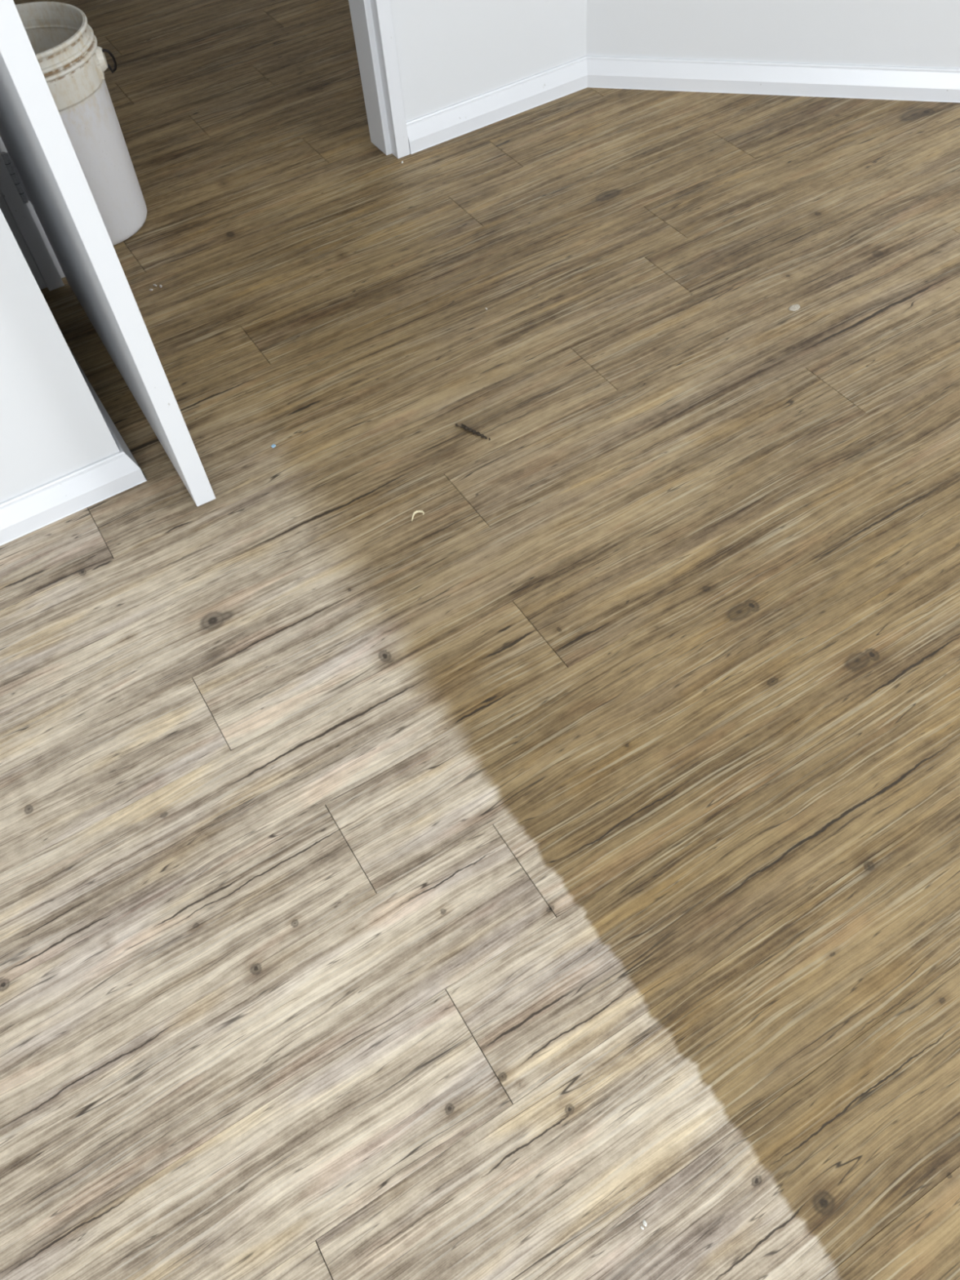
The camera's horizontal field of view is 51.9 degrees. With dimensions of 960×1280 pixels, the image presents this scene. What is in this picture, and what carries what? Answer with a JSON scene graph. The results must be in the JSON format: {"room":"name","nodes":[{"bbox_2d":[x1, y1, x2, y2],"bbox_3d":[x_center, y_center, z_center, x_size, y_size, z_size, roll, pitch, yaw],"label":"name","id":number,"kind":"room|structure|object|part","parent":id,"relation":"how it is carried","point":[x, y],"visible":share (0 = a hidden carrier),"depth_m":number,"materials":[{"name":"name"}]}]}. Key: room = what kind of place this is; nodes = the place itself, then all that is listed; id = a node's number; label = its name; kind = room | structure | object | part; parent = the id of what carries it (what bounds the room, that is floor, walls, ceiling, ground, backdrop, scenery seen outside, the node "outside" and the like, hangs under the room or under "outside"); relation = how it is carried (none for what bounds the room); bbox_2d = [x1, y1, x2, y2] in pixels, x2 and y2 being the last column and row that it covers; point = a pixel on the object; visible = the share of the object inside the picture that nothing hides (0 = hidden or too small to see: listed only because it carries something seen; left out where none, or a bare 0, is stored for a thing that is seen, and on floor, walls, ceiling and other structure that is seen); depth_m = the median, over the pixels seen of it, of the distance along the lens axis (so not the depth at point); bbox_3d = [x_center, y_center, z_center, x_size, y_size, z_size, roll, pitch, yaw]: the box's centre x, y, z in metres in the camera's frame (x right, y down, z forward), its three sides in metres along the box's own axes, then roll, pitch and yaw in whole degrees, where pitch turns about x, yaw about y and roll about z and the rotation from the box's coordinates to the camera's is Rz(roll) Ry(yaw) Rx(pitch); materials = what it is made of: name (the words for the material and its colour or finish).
{"room":"empty room","nodes":[
{"label":"empty room","id":0,"kind":"room"},
{"bbox_2d":[0,208,119,502],"bbox_3d":[-1.686,-0.793,0.721,1.891,2.420,0.682,-28,57,-15],"label":"wall","id":1,"kind":"structure","parent":0,"point":[52,426],"depth_m":1.56,"materials":[{"name":"paint"}]},
{"bbox_2d":[0,346,146,546],"bbox_3d":[-1.586,-0.094,1.662,1.910,0.067,0.682,-28,57,-15],"label":"baseboard","id":2,"kind":"structure","parent":1,"relation":"attached to","point":[24,513],"depth_m":1.70,"materials":[{"name":"paint"}]},
{"bbox_2d":[0,0,586,289],"bbox_3d":[-1.223,-1.410,1.130,3.455,2.420,0.091,-28,57,-15],"label":"wall","id":3,"kind":"structure","parent":0,"point":[450,52],"depth_m":2.29,"materials":[{"name":"paint"}]},
{"bbox_2d":[0,0,959,1279],"bbox_3d":[0.167,-0.118,1.595,4.877,0.040,7.468,-28,57,-15],"label":"floor","id":4,"kind":"structure","parent":0,"point":[540,864],"depth_m":1.43,"materials":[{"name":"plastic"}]},
{"bbox_2d":[15,1,146,245],"bbox_3d":[-0.900,-1.085,2.111,0.315,0.410,0.294,-28,57,-15],"label":"bucket","id":5,"kind":"object","parent":4,"relation":"on","point":[70,60],"visible":0.61,"depth_m":2.04,"materials":[{"name":"white plastic"}]},
{"bbox_3d":[-0.925,-1.191,2.075,0.327,0.103,0.151,-15,54,-6],"label":"handle","id":6,"kind":"part","parent":5,"relation":"part of","materials":[{"name":"metal"}]},
{"bbox_2d":[411,510,424,520],"bbox_3d":[-0.107,-0.211,1.656,0.026,0.005,0.014,-28,57,-15],"label":"cheese shaving","id":7,"kind":"object","parent":4,"relation":"on","point":[416,511],"visible":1,"depth_m":1.66,"materials":[{"name":"beige food"}]},
{"bbox_2d":[455,423,490,439],"bbox_3d":[-0.012,-0.374,1.768,0.077,0.007,0.011,32,63,25],"label":"twig","id":8,"kind":"object","parent":4,"relation":"on","point":[461,425],"visible":1,"depth_m":1.77,"materials":[{"name":"brown wood"}]},
{"bbox_2d":[642,1219,647,1226],"bbox_3d":[0.173,0.614,1.036,0.004,0.002,0.006,-28,57,-15],"label":"crumb","id":9,"kind":"object","parent":4,"relation":"on","point":[644,1222],"visible":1,"depth_m":1.04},
{"bbox_2d":[788,304,799,311],"bbox_3d":[0.611,-0.646,1.915,0.026,0.001,0.018,-28,57,-15],"label":"flake","id":10,"kind":"object","parent":4,"relation":"on","point":[795,307],"visible":1,"depth_m":1.92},
{"bbox_2d":[586,0,959,68],"bbox_3d":[1.005,-2.055,1.407,1.660,2.420,0.135,9,55,11],"label":"wall","id":11,"kind":"structure","parent":0,"point":[926,33],"depth_m":2.31,"materials":[{"name":"paint"}]},
{"bbox_2d":[405,55,959,154],"bbox_3d":[0.857,-1.304,2.332,2.062,0.067,0.313,0,54,5],"label":"baseboard","id":12,"kind":"structure","parent":11,"relation":"attached to","point":[757,77],"depth_m":2.38,"materials":[{"name":"paint"}]},
{"bbox_3d":[-0.738,-2.323,0.457,0.897,0.330,0.091,-28,57,-15],"label":"wall","id":13,"kind":"structure","parent":0,"visible":0},
{"bbox_2d":[0,0,215,506],"bbox_3d":[-0.751,-1.105,1.091,0.049,2.041,0.806,-27,56,-14],"label":"door","id":14,"kind":"structure","parent":13,"relation":"in","point":[41,160],"depth_m":1.41,"materials":[{"name":"wood"}]},
{"bbox_2d":[0,0,409,290],"bbox_3d":[-0.650,-1.608,1.429,0.896,2.090,0.113,-28,57,-15],"label":"door frame","id":15,"kind":"structure","parent":13,"relation":"attached to","point":[372,23],"depth_m":2.17,"materials":[{"name":"paint"}]}
]}

